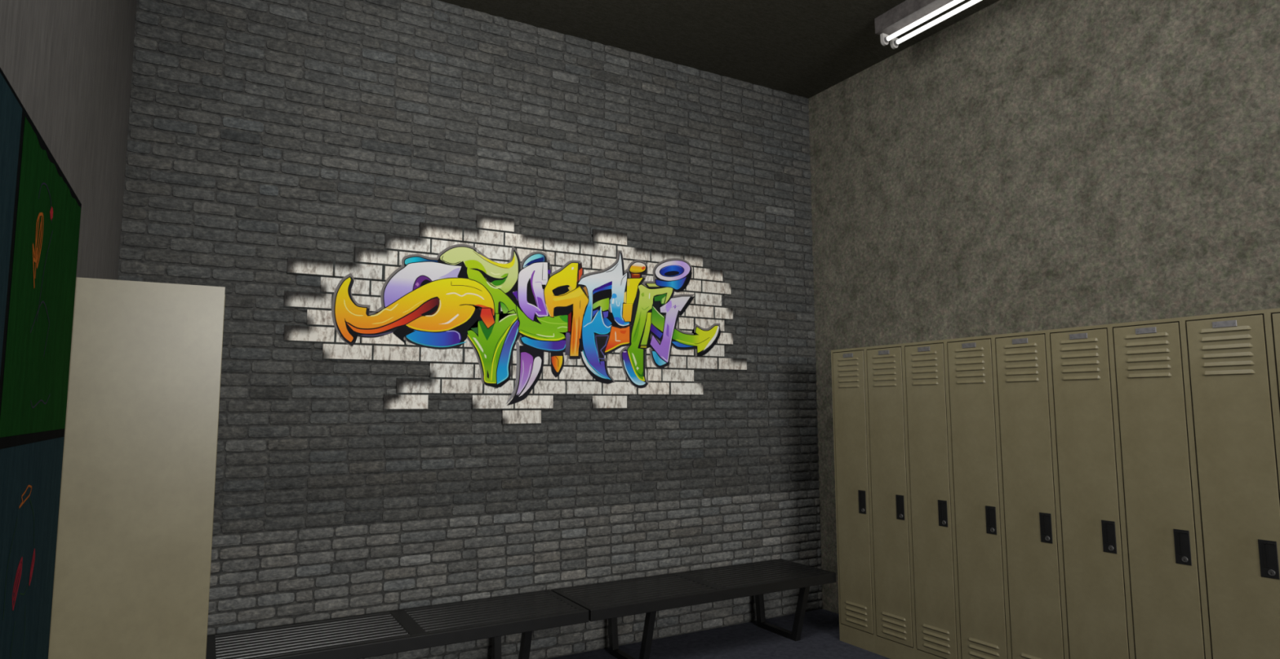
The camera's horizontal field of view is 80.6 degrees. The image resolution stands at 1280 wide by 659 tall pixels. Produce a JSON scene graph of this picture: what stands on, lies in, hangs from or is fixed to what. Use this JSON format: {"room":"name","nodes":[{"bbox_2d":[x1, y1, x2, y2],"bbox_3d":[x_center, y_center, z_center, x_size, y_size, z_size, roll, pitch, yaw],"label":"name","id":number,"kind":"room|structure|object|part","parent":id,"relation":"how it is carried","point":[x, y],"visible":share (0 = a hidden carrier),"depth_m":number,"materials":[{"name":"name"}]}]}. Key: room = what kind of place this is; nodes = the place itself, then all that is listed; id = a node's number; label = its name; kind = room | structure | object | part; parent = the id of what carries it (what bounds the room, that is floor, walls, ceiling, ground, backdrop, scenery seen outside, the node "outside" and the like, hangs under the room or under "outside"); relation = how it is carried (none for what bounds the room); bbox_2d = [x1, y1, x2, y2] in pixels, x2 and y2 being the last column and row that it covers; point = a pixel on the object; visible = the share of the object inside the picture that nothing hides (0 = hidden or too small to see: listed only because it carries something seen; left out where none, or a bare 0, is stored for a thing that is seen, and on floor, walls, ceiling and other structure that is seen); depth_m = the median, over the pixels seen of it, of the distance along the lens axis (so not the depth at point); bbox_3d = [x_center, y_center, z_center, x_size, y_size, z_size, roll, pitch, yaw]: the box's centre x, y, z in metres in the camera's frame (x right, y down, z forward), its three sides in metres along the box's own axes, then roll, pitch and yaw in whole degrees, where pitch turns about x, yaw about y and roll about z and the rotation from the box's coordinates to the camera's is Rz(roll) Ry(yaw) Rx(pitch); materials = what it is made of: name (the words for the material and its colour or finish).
{"room":"changing room","nodes":[
{"label":"changing room","id":0,"kind":"room"},
{"bbox_2d":[0,0,137,279],"bbox_3d":[0.242,-0.599,-1.274,0.150,3.848,11.350,3,-7,-30],"label":"wall","id":1,"kind":"structure","parent":0,"point":[68,63],"depth_m":2.44,"materials":[{"name":"paint"}]},
{"bbox_2d":[0,67,81,658],"bbox_3d":[-1.196,0.207,1.367,0.056,1.268,1.535,3,-7,-30],"label":"painting","id":2,"kind":"object","parent":1,"relation":"attached to","point":[40,211],"visible":1,"depth_m":1.61,"materials":[{"name":"multicoloured fabric"}]},
{"bbox_3d":[-0.977,-0.142,1.073,0.001,0.611,0.721,3,-7,-30],"label":"colour panel","id":3,"kind":"part","parent":2,"relation":"part of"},
{"bbox_3d":[-1.358,0.558,1.671,0.001,0.611,0.762,3,-7,-30],"label":"colour panel","id":4,"kind":"part","parent":2,"relation":"part of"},
{"bbox_3d":[-1.360,-0.070,1.736,0.001,0.607,0.762,3,-7,-30],"label":"colour panel","id":5,"kind":"part","parent":2,"relation":"part of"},
{"bbox_2d":[117,0,822,658],"bbox_3d":[-0.599,0.018,4.662,4.346,3.849,0.165,3,-7,-30],"label":"wall","id":6,"kind":"structure","parent":0,"point":[262,133],"depth_m":4.32,"materials":[{"name":"grey brick"}]},
{"bbox_2d":[284,213,746,424],"bbox_3d":[-0.540,-0.044,4.610,2.972,1.230,0.021,3,-7,-30],"label":"graffiti mural","id":7,"kind":"object","parent":6,"relation":"attached to","point":[447,304],"visible":1,"depth_m":4.50,"materials":[{"name":"paint"}]},
{"bbox_2d":[438,0,999,97],"bbox_3d":[2.182,-2.455,0.044,4.645,0.100,11.350,3,-7,-30],"label":"ceiling","id":8,"kind":"structure","parent":0,"point":[804,48],"depth_m":4.80,"materials":[{"name":"grey paint"}]},
{"bbox_2d":[874,0,981,48],"bbox_3d":[1.848,-1.896,4.142,0.171,0.168,1.300,3,-7,-30],"label":"fluorescent light","id":9,"kind":"object","parent":8,"relation":"attached to","point":[908,14],"visible":1,"depth_m":4.47,"materials":[{"name":"white glass"}]},
{"bbox_2d":[880,32,888,45],"bbox_3d":[1.516,-1.791,4.659,0.052,0.068,0.036,3,-7,-30],"label":"socket","id":10,"kind":"object","parent":9,"relation":"attached to","point":[884,37],"depth_m":4.65,"materials":[{"name":"plastic"}]},
{"bbox_2d":[889,37,899,48],"bbox_3d":[1.590,-1.786,4.701,0.052,0.068,0.036,3,-7,-30],"label":"socket","id":11,"kind":"object","parent":9,"relation":"attached to","point":[894,42],"depth_m":4.69,"materials":[{"name":"plastic"}]},
{"bbox_2d":[549,608,888,658],"bbox_3d":[2.198,1.472,-0.362,4.645,0.100,11.350,3,-7,-30],"label":"floor","id":12,"kind":"structure","parent":0,"point":[820,638],"depth_m":4.65,"materials":[{"name":"grey concrete"}]},
{"bbox_2d":[48,276,225,658],"bbox_3d":[-1.500,0.784,2.211,0.414,1.827,0.293,3,-7,-30],"label":"locker","id":13,"kind":"object","parent":12,"relation":"on","point":[132,575],"visible":0.97,"depth_m":2.13,"materials":[{"name":"metal"}]},
{"bbox_3d":[-1.324,0.750,2.317,0.006,1.700,0.262,3,-7,-30],"label":"door","id":14,"kind":"part","parent":13,"relation":"part of","materials":[{"name":"metal"}]},
{"bbox_2d":[205,589,588,658],"bbox_3d":[-1.147,1.649,3.709,1.734,0.410,0.528,3,-7,-30],"label":"bench","id":15,"kind":"object","parent":12,"relation":"on","point":[401,630],"visible":0.96,"depth_m":3.65,"materials":[{"name":"black metal"}]},
{"bbox_2d":[551,558,835,658],"bbox_3d":[0.364,1.733,4.574,1.734,0.410,0.528,3,-7,-30],"label":"bench","id":16,"kind":"object","parent":12,"relation":"on","point":[610,600],"visible":0.84,"depth_m":4.49,"materials":[{"name":"black metal"}]},
{"bbox_3d":[0.364,1.559,4.592,1.734,0.060,0.528,3,-7,-30],"label":"seat frame","id":17,"kind":"part","parent":16,"relation":"part of","materials":[{"name":"black metal"}]},
{"bbox_2d":[831,346,875,653],"bbox_3d":[1.508,1.041,4.813,0.441,1.827,0.293,3,-7,-30],"label":"locker","id":18,"kind":"object","parent":12,"relation":"on","point":[851,442],"visible":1,"depth_m":4.70,"materials":[{"name":"metal"}]},
{"bbox_3d":[1.319,0.165,4.791,0.005,0.026,0.084,3,-7,-30],"label":"name plate","id":19,"kind":"part","parent":18,"relation":"part of","materials":[{"name":"metal"}]},
{"bbox_2d":[837,356,859,387],"bbox_3d":[1.318,0.272,4.781,0.007,0.188,0.181,3,-7,-30],"label":"vent","id":20,"kind":"object","parent":18,"relation":"attached to","point":[848,367],"depth_m":4.78,"materials":[{"name":"metal"}]},
{"bbox_2d":[844,600,867,626],"bbox_3d":[1.324,1.741,4.629,0.007,0.120,0.181,3,-7,-30],"label":"vent","id":21,"kind":"object","parent":18,"relation":"attached to","point":[855,611],"depth_m":4.63,"materials":[{"name":"metal"}]},
{"bbox_2d":[865,343,915,658],"bbox_3d":[1.654,1.014,4.560,0.441,1.827,0.293,3,-7,-30],"label":"locker","id":22,"kind":"object","parent":12,"relation":"on","point":[894,626],"visible":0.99,"depth_m":4.45,"materials":[{"name":"metal"}]},
{"bbox_3d":[1.465,0.138,4.539,0.005,0.026,0.084,3,-7,-30],"label":"name plate","id":23,"kind":"part","parent":22,"relation":"part of","materials":[{"name":"metal"}]},
{"bbox_2d":[872,353,897,386],"bbox_3d":[1.464,0.245,4.529,0.007,0.188,0.181,3,-7,-30],"label":"vent","id":24,"kind":"object","parent":22,"relation":"attached to","point":[884,365],"depth_m":4.52,"materials":[{"name":"metal"}]},
{"bbox_2d":[881,611,906,639],"bbox_3d":[1.470,1.714,4.377,0.007,0.120,0.181,3,-7,-30],"label":"vent","id":25,"kind":"object","parent":22,"relation":"attached to","point":[894,624],"depth_m":4.37,"materials":[{"name":"metal"}]},
{"bbox_2d":[902,339,959,658],"bbox_3d":[1.800,0.988,4.308,0.441,1.827,0.293,3,-7,-30],"label":"locker","id":26,"kind":"object","parent":12,"relation":"on","point":[935,624],"visible":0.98,"depth_m":4.20,"materials":[{"name":"metal"}]},
{"bbox_3d":[1.611,0.112,4.287,0.005,0.026,0.084,3,-7,-30],"label":"name plate","id":27,"kind":"part","parent":26,"relation":"part of","materials":[{"name":"metal"}]},
{"bbox_2d":[911,350,938,385],"bbox_3d":[1.610,0.218,4.276,0.007,0.188,0.181,3,-7,-30],"label":"vent","id":28,"kind":"object","parent":26,"relation":"attached to","point":[924,363],"depth_m":4.27,"materials":[{"name":"metal"}]},
{"bbox_2d":[922,623,951,653],"bbox_3d":[1.616,1.687,4.125,0.007,0.120,0.181,3,-7,-30],"label":"vent","id":29,"kind":"object","parent":26,"relation":"attached to","point":[936,637],"depth_m":4.12,"materials":[{"name":"metal"}]},
{"bbox_2d":[945,334,1009,658],"bbox_3d":[1.946,0.961,4.056,0.441,1.827,0.293,3,-7,-30],"label":"locker","id":30,"kind":"object","parent":12,"relation":"on","point":[977,514],"visible":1,"depth_m":3.95,"materials":[{"name":"metal"}]},
{"bbox_3d":[1.757,0.085,4.034,0.005,0.026,0.084,3,-7,-30],"label":"name plate","id":31,"kind":"part","parent":30,"relation":"part of","materials":[{"name":"metal"}]},
{"bbox_2d":[954,346,986,383],"bbox_3d":[1.756,0.192,4.024,0.007,0.188,0.181,3,-7,-30],"label":"vent","id":32,"kind":"object","parent":30,"relation":"attached to","point":[970,362],"depth_m":4.02,"materials":[{"name":"metal"}]},
{"bbox_2d":[968,636,999,658],"bbox_3d":[1.762,1.661,3.872,0.007,0.120,0.181,3,-7,-30],"label":"vent","id":33,"kind":"object","parent":30,"relation":"attached to","point":[979,647],"depth_m":3.88,"materials":[{"name":"metal"}]},
{"bbox_2d":[992,329,1066,658],"bbox_3d":[2.092,0.934,3.803,0.441,1.827,0.293,3,-7,-30],"label":"locker","id":34,"kind":"object","parent":12,"relation":"on","point":[1028,479],"visible":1,"depth_m":3.70,"materials":[{"name":"metal"}]},
{"bbox_3d":[1.903,0.058,3.782,0.005,0.026,0.084,3,-7,-30],"label":"name plate","id":35,"kind":"part","parent":34,"relation":"part of","materials":[{"name":"metal"}]},
{"bbox_2d":[1003,342,1039,382],"bbox_3d":[1.902,0.165,3.772,0.007,0.188,0.181,3,-7,-30],"label":"vent","id":36,"kind":"object","parent":34,"relation":"attached to","point":[1020,360],"depth_m":3.77,"materials":[{"name":"metal"}]},
{"bbox_2d":[1020,652,1041,658],"bbox_3d":[1.908,1.634,3.620,0.007,0.120,0.181,3,-7,-30],"label":"vent","id":37,"kind":"object","parent":34,"relation":"attached to","point":[1023,655],"depth_m":3.65,"materials":[{"name":"metal"}]},
{"bbox_2d":[1047,324,1132,658],"bbox_3d":[2.238,0.907,3.551,0.441,1.827,0.293,3,-7,-30],"label":"locker","id":38,"kind":"object","parent":12,"relation":"on","point":[1092,544],"visible":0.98,"depth_m":3.46,"materials":[{"name":"metal"}]},
{"bbox_3d":[2.049,0.032,3.529,0.005,0.026,0.084,3,-7,-30],"label":"name plate","id":39,"kind":"part","parent":38,"relation":"part of","materials":[{"name":"metal"}]},
{"bbox_2d":[1059,337,1100,379],"bbox_3d":[2.048,0.138,3.519,0.007,0.188,0.181,3,-7,-30],"label":"vent","id":40,"kind":"object","parent":38,"relation":"attached to","point":[1079,357],"depth_m":3.52,"materials":[{"name":"metal"}]},
{"bbox_2d":[1109,316,1208,658],"bbox_3d":[2.384,0.881,3.298,0.441,1.827,0.293,3,-7,-30],"label":"locker","id":41,"kind":"object","parent":12,"relation":"on","point":[1164,576],"visible":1,"depth_m":3.21,"materials":[{"name":"metal"}]},
{"bbox_3d":[2.195,0.005,3.277,0.005,0.026,0.084,3,-7,-30],"label":"name plate","id":42,"kind":"part","parent":41,"relation":"part of","materials":[{"name":"metal"}]},
{"bbox_2d":[1124,332,1172,377],"bbox_3d":[2.194,0.111,3.267,0.007,0.188,0.181,3,-7,-30],"label":"vent","id":43,"kind":"object","parent":41,"relation":"attached to","point":[1146,354],"depth_m":3.26,"materials":[{"name":"metal"}]},
{"bbox_2d":[1182,309,1279,658],"bbox_3d":[2.530,0.854,3.046,0.441,1.827,0.293,3,-7,-30],"label":"locker","id":44,"kind":"object","parent":12,"relation":"on","point":[1234,435],"visible":1,"depth_m":2.97,"materials":[{"name":"metal"}]},
{"bbox_3d":[2.341,-0.022,3.025,0.005,0.026,0.084,3,-7,-30],"label":"name plate","id":45,"kind":"part","parent":44,"relation":"part of","materials":[{"name":"metal"}]},
{"bbox_2d":[1199,325,1255,374],"bbox_3d":[2.340,0.085,3.014,0.007,0.188,0.181,3,-7,-30],"label":"vent","id":46,"kind":"object","parent":44,"relation":"attached to","point":[1223,349],"depth_m":3.01,"materials":[{"name":"metal"}]},
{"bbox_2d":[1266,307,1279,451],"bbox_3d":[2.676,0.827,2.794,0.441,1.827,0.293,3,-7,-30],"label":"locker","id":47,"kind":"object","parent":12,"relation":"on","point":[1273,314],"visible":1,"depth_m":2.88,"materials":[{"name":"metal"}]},
{"bbox_3d":[2.493,0.774,2.693,0.006,1.700,0.262,3,-7,-30],"label":"door","id":48,"kind":"part","parent":47,"relation":"part of","materials":[{"name":"metal"}]},
{"bbox_2d":[808,0,1279,613],"bbox_3d":[4.138,-0.384,0.957,0.150,3.848,11.350,3,-7,-30],"label":"wall","id":49,"kind":"structure","parent":0,"point":[1018,166],"depth_m":4.16,"materials":[{"name":"concrete"}]}
]}

